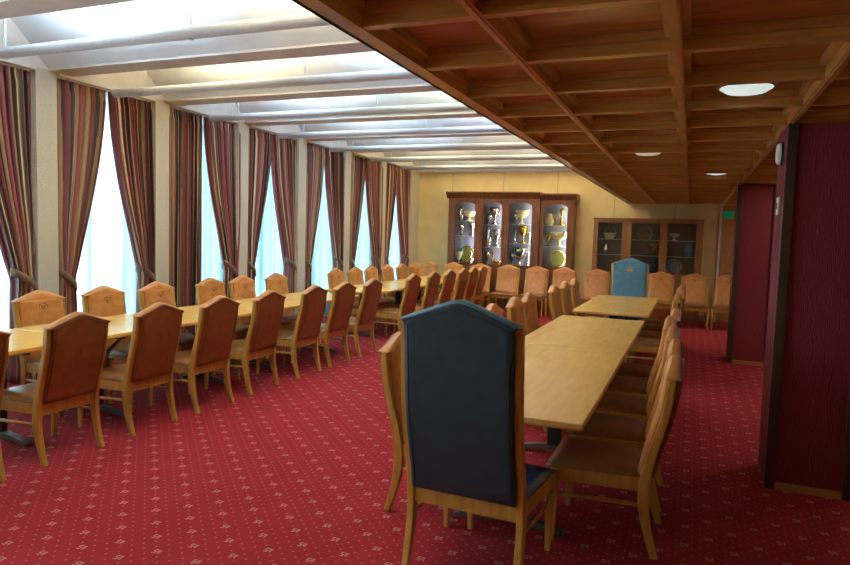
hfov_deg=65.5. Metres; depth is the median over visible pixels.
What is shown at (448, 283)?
dining chair
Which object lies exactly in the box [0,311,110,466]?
dining chair
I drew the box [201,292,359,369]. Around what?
conference table
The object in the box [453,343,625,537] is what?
conference table
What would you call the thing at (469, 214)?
footed bowl
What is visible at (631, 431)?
dining chair
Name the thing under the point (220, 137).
curtain
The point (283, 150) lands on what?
curtain
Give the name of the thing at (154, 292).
dining chair
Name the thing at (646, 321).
dining chair
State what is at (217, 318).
dining chair
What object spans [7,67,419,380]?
wall
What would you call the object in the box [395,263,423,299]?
dining chair
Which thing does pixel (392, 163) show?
track
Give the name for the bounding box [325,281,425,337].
conference table
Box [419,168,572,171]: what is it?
trim
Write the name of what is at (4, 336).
dining chair
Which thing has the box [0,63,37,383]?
curtain
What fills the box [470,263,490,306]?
dining chair
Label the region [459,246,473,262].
plate
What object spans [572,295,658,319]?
conference table
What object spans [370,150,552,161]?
light
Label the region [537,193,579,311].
display cabinet
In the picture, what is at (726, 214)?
exit sign
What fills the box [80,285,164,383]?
dining chair
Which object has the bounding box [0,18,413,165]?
trim
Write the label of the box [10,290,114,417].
dining chair
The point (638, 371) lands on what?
dining chair
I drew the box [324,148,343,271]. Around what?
curtain
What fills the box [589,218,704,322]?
display cabinet
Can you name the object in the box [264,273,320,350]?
dining chair
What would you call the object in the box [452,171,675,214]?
trim
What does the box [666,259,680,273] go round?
plate
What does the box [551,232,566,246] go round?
footed bowl
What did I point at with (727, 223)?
door
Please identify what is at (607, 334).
conference table
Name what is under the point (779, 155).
wall clock
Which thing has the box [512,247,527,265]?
trophy cup
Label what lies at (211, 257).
sheer curtain
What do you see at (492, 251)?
figurine
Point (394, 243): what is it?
sheer curtain
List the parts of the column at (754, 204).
skirting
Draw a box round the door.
[716,205,734,321]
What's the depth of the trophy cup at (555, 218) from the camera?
14.29 m
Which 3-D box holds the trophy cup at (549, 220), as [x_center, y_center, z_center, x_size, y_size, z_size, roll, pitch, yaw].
[2.710,-1.368,14.376,0.204,0.259,0.204,3,4,22]
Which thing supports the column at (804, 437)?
on the floor
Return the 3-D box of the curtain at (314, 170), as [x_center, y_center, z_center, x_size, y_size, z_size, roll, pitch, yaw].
[-1.957,-0.841,11.487,0.172,3.068,0.694,3,4,22]
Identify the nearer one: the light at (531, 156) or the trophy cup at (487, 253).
the light at (531, 156)
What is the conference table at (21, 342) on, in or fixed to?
on the floor
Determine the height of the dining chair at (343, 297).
1.009 m
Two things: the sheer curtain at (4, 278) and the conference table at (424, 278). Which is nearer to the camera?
the sheer curtain at (4, 278)
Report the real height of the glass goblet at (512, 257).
0.302 m
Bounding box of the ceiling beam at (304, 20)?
[0,0,330,58]
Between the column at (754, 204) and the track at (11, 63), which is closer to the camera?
the track at (11, 63)
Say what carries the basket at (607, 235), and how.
on the display cabinet at (626, 243)
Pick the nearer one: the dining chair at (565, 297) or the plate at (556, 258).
the dining chair at (565, 297)
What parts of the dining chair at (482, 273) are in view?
leg, panel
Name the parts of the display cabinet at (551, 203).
door, door, cornice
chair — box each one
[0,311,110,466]
[0,331,11,481]
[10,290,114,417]
[77,302,184,435]
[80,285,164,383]
[137,281,214,383]
[147,295,239,413]
[194,277,262,368]
[204,290,285,394]
[228,275,292,357]
[256,285,327,378]
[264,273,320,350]
[289,281,355,366]
[321,278,382,356]
[326,268,358,317]
[347,267,392,329]
[364,266,394,324]
[370,274,421,338]
[378,332,473,529]
[380,264,402,318]
[393,271,440,331]
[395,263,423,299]
[400,299,555,564]
[409,262,439,296]
[416,269,455,305]
[419,261,438,289]
[435,268,469,300]
[438,262,464,292]
[451,267,478,301]
[452,266,486,305]
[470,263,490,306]
[486,303,547,431]
[488,265,519,304]
[505,296,527,335]
[517,266,548,316]
[521,292,539,333]
[545,267,576,317]
[546,355,684,559]
[547,285,562,320]
[559,281,573,315]
[566,338,683,511]
[569,278,608,317]
[580,269,609,316]
[594,326,679,455]
[605,258,649,319]
[606,316,675,398]
[615,308,681,380]
[624,293,681,362]
[628,290,685,362]
[631,286,683,358]
[636,284,685,352]
[646,272,673,318]
[680,273,709,329]
[710,275,730,329]
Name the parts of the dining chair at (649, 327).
seat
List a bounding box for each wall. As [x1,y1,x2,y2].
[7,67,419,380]
[417,171,722,315]
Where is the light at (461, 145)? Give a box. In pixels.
[329,141,532,151]
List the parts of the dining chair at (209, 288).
leg, backrest, leg, seat, rail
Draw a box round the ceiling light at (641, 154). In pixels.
[635,153,659,155]
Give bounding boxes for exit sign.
[723,211,733,217]
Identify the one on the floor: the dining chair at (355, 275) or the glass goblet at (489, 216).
the dining chair at (355, 275)
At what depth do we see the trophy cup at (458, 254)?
15.06 m
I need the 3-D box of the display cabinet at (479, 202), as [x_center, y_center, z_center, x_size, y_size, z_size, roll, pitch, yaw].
[1.515,-0.726,14.840,2.149,2.580,0.445,3,4,22]
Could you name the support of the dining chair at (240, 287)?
on the floor
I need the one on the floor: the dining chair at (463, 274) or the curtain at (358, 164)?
the dining chair at (463, 274)
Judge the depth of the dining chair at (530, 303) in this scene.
7.01 m
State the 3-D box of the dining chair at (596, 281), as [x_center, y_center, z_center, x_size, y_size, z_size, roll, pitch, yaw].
[3.380,0.238,13.181,0.546,1.009,0.647,3,4,21]
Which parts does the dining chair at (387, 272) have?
leg, backrest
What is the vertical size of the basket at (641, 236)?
0.285 m
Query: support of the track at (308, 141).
attached to the wall at (44, 161)
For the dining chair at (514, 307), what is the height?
1.009 m
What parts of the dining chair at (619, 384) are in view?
rail, seat, leg, backrest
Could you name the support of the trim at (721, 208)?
attached to the wall at (595, 202)
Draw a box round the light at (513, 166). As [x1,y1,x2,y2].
[402,162,567,169]
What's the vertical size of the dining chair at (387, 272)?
1.009 m
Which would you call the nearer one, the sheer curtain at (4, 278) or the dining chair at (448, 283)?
the sheer curtain at (4, 278)
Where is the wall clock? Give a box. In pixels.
[775,142,783,165]
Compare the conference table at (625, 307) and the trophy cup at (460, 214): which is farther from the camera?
the trophy cup at (460, 214)
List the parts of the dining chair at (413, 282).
rail, leg, seat, leg, panel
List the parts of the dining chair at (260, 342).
leg, rail, seat, leg, leg, rail, panel, backrest, leg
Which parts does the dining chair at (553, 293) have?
panel, leg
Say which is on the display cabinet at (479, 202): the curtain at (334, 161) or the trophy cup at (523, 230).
the trophy cup at (523, 230)
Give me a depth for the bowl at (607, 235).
13.83 m
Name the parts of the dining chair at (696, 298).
backrest, rail, seat, leg, leg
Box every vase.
[603,243,609,253]
[649,259,657,272]
[683,243,693,256]
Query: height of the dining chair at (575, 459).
1.009 m
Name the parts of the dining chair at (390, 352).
panel, backrest, leg, rail, leg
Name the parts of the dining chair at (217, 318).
leg, rail, seat, leg, rail, panel, backrest, leg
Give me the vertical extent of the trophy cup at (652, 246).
0.259 m
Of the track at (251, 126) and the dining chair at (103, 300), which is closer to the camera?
the dining chair at (103, 300)
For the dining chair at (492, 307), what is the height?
1.009 m
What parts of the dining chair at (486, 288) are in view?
backrest, leg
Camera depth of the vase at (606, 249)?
13.92 m
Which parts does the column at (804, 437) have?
skirting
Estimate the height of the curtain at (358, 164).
3.068 m
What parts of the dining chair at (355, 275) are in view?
leg, backrest, seat, rail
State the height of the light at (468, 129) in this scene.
0.562 m
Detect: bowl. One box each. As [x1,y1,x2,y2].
[462,211,474,220]
[515,210,528,223]
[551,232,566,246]
[604,233,615,238]
[637,234,652,239]
[669,233,679,240]
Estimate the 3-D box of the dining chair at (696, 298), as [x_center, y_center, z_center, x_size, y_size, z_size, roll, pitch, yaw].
[5.087,0.338,12.499,0.546,1.009,0.647,3,4,21]
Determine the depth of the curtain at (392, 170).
14.22 m
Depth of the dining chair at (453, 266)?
14.50 m
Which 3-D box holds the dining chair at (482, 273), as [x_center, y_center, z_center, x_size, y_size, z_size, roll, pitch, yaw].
[0.879,0.154,13.315,0.647,1.009,0.546,3,4,21]
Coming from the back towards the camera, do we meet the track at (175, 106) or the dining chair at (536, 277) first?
the dining chair at (536, 277)
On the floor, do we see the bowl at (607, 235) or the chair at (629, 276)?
the chair at (629, 276)
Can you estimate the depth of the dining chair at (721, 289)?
12.47 m
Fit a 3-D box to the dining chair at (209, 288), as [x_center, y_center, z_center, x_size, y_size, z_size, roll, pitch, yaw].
[-2.330,0.457,7.860,0.647,1.009,0.546,3,4,21]
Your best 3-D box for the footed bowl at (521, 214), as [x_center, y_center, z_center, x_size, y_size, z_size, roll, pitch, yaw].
[2.145,-1.440,14.599,0.312,0.316,0.312,3,4,22]
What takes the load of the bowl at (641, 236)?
on the basket at (641, 236)
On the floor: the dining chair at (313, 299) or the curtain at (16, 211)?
the dining chair at (313, 299)
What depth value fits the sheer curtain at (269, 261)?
10.59 m
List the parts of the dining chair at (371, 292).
seat, rail, leg, rail, backrest, panel, leg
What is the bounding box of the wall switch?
[776,197,779,214]
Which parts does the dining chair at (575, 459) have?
leg, leg, seat, rail, leg, leg, backrest, panel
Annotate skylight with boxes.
[11,0,560,165]
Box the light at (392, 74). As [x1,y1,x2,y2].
[111,57,418,97]
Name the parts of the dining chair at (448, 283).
seat, leg, panel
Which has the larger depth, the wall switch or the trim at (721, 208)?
the trim at (721, 208)
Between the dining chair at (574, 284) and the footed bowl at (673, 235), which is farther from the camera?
the footed bowl at (673, 235)
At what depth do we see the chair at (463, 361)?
2.93 m
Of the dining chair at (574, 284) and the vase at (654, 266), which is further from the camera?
the vase at (654, 266)
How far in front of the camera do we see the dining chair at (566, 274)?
13.60 m
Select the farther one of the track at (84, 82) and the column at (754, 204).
the column at (754, 204)
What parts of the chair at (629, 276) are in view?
leg, seat, backrest, leg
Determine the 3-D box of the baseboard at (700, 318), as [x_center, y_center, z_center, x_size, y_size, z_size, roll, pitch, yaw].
[4.077,0.639,14.152,9.260,0.110,0.020,3,4,22]
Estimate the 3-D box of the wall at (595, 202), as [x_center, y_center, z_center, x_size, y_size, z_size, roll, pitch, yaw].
[4.035,-1.264,14.171,9.960,3.900,0.200,3,4,22]
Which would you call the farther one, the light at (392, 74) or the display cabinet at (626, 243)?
the display cabinet at (626, 243)
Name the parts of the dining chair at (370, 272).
backrest, seat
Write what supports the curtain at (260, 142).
hanging from the track at (251, 126)
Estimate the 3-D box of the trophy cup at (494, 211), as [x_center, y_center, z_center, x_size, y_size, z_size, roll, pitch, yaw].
[1.571,-1.490,14.827,0.240,0.389,0.240,3,4,22]
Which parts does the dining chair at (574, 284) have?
leg, backrest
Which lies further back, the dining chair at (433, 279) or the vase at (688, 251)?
the vase at (688, 251)
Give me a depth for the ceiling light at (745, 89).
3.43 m
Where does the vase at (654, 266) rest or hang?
in the display cabinet at (626, 243)
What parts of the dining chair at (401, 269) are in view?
leg, backrest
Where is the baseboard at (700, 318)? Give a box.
[698,315,727,322]
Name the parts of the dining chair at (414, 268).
backrest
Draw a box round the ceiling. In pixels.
[291,0,849,204]
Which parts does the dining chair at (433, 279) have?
seat, leg, panel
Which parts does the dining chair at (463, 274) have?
leg, panel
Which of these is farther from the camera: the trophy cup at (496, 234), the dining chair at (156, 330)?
the trophy cup at (496, 234)
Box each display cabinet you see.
[446,192,541,308]
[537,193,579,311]
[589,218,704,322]
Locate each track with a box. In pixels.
[0,59,35,71]
[57,73,156,101]
[170,103,239,123]
[249,124,299,139]
[307,140,334,147]
[352,152,371,158]
[387,162,405,166]
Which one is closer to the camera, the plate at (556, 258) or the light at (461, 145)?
the light at (461, 145)
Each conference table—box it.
[0,329,42,446]
[13,305,251,417]
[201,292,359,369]
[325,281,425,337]
[390,276,456,300]
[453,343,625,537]
[525,315,643,355]
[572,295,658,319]
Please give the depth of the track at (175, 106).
8.54 m
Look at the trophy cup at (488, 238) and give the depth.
14.86 m
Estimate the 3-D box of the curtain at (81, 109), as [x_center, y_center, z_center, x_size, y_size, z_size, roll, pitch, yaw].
[-3.729,-0.576,7.135,0.172,3.068,0.696,3,4,17]
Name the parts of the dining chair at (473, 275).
leg, panel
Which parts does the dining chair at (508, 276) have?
leg, rail, seat, backrest, leg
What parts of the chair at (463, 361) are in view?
leg, leg, panel, backrest, rail, leg, rail, seat, leg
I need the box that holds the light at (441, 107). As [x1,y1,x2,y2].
[208,95,471,121]
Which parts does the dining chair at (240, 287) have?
leg, backrest, seat, rail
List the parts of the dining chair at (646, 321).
seat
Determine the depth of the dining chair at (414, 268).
13.70 m
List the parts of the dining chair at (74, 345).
rail, seat, leg, leg, rail, backrest, panel, leg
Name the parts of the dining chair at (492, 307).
backrest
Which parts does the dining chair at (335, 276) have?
leg, backrest, seat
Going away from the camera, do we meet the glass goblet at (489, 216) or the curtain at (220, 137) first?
the curtain at (220, 137)
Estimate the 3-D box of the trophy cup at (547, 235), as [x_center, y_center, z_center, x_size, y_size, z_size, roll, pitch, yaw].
[2.678,-0.931,14.415,0.144,0.281,0.144,3,4,22]
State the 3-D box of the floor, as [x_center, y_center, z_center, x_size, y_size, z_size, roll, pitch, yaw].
[0.755,1.206,6.465,10.060,0.100,17.200,3,4,22]
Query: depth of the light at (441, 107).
7.97 m
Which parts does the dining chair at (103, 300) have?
leg, backrest, rail, seat, leg, leg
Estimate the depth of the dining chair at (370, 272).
11.74 m
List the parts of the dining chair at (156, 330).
leg, rail, seat, leg, leg, rail, panel, backrest, leg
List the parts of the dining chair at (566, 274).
leg, backrest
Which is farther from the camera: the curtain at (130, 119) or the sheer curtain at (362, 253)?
the sheer curtain at (362, 253)
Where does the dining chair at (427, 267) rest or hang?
on the floor
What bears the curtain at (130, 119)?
hanging from the track at (84, 82)
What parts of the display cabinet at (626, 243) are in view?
door, door, door, door, door, door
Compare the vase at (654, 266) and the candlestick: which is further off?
the candlestick
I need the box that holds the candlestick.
[557,208,566,225]
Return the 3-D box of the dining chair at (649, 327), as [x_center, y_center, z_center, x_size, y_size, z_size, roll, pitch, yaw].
[3.140,0.538,8.963,0.647,1.009,0.546,3,5,22]
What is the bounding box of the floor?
[0,307,849,564]
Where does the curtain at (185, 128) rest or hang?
hanging from the track at (175, 106)
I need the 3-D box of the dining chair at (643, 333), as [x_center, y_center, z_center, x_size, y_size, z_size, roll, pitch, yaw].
[2.921,0.577,8.339,0.647,1.009,0.546,3,4,22]
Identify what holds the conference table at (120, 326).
on the floor
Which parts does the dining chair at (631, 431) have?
leg, seat, rail, leg, leg, backrest, panel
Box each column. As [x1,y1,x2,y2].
[726,185,775,365]
[758,122,849,500]
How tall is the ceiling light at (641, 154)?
0.068 m
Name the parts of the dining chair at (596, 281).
leg, seat, backrest, leg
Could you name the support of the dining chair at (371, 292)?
on the floor
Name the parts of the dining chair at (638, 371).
rail, seat, backrest, panel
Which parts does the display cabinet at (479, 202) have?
door, door, door, cornice, door, door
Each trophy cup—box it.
[455,251,462,262]
[458,207,463,220]
[485,229,491,246]
[485,251,490,263]
[490,207,500,224]
[492,230,500,246]
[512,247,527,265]
[519,226,527,243]
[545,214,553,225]
[545,233,550,245]
[553,216,557,225]
[647,243,657,255]
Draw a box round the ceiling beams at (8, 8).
[0,0,554,161]
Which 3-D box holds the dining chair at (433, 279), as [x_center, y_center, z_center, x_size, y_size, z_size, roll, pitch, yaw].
[-0.129,0.307,10.817,0.647,1.009,0.546,3,4,22]
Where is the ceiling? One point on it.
(590, 85)
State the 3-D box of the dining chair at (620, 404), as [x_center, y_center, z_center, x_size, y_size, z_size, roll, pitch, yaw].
[1.482,0.793,4.798,0.647,1.009,0.546,3,4,22]
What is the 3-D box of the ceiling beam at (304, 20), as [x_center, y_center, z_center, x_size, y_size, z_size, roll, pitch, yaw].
[-1.833,-2.099,4.953,4.680,0.562,0.093,3,4,22]
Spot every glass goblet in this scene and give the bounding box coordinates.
[459,224,464,235]
[469,223,474,235]
[487,214,491,224]
[510,253,514,264]
[527,232,530,243]
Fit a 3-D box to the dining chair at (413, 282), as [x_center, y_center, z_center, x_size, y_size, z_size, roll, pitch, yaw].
[-0.442,0.354,10.040,0.647,1.009,0.546,3,5,22]
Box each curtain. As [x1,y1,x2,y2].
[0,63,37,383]
[0,251,9,377]
[57,79,105,314]
[108,92,155,312]
[169,107,202,333]
[202,118,222,281]
[203,116,240,297]
[247,128,272,279]
[255,167,282,296]
[271,134,296,312]
[305,143,324,289]
[311,172,331,314]
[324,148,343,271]
[349,154,365,269]
[355,186,368,282]
[365,158,382,281]
[383,164,397,296]
[389,198,398,279]
[396,167,409,274]
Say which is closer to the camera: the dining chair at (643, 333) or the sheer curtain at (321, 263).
the dining chair at (643, 333)
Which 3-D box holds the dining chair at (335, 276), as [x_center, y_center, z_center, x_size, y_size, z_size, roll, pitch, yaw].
[-1.202,0.287,10.656,0.647,1.009,0.546,3,4,21]
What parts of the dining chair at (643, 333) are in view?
seat, backrest, panel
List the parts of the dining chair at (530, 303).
leg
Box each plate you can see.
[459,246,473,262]
[548,250,565,266]
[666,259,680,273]
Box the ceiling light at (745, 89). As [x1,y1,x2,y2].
[716,83,778,95]
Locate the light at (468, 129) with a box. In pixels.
[277,119,507,138]
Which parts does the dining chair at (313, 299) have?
leg, rail, leg, seat, leg, rail, panel, backrest, leg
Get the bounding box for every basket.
[604,226,615,238]
[637,226,652,239]
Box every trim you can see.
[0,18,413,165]
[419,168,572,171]
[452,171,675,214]
[714,205,722,321]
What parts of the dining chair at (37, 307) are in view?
leg, rail, backrest, leg, leg, seat, leg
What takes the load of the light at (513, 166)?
attached to the skylight
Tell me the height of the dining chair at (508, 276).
1.009 m
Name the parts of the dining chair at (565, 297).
leg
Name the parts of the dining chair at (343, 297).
seat, leg, rail, backrest, panel, leg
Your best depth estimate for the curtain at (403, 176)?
15.02 m
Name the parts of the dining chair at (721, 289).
leg, leg, seat, rail, backrest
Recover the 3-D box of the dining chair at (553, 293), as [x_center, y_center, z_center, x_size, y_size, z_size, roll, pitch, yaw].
[1.890,0.545,8.365,0.647,1.009,0.546,3,4,22]
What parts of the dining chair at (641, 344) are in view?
rail, seat, backrest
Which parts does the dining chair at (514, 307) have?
panel, leg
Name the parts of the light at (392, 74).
rod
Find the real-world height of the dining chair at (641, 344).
1.009 m
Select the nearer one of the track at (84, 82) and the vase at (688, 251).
the track at (84, 82)
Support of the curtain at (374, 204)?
hanging from the track at (353, 153)
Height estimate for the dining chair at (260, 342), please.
1.009 m
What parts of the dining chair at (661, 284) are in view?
backrest, rail, seat, leg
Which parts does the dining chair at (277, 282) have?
leg, backrest, rail, seat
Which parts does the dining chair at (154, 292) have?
leg, backrest, leg, seat, rail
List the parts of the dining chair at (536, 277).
leg, seat, backrest, leg, leg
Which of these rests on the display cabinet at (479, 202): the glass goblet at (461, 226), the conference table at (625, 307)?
the glass goblet at (461, 226)
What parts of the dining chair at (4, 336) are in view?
panel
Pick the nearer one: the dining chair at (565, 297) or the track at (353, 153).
the dining chair at (565, 297)
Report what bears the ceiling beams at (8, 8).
attached to the skylight
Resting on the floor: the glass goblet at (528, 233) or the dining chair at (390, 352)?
the dining chair at (390, 352)
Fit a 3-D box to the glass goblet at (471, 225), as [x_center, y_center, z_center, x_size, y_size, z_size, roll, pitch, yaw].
[1.089,-1.210,15.039,0.192,0.292,0.192,3,4,22]
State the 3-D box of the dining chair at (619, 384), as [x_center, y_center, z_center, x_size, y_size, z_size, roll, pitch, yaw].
[1.687,0.754,5.413,0.647,1.009,0.546,3,4,22]
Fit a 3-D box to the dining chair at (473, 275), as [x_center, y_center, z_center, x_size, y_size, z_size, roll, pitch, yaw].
[0.656,0.188,12.761,0.647,1.009,0.546,3,4,22]
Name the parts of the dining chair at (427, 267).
backrest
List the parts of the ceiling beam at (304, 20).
rod, rod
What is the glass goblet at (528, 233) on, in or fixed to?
on the display cabinet at (479, 202)
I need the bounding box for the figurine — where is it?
[491,250,494,263]
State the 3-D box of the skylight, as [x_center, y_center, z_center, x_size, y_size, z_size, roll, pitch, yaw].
[-1.209,-2.319,6.551,4.770,0.520,17.270,3,4,22]
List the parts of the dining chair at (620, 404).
rail, seat, leg, backrest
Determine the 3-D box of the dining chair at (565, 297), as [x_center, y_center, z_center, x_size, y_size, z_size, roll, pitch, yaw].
[2.181,0.501,9.087,0.647,1.009,0.546,3,4,22]
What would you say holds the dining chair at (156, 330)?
on the floor

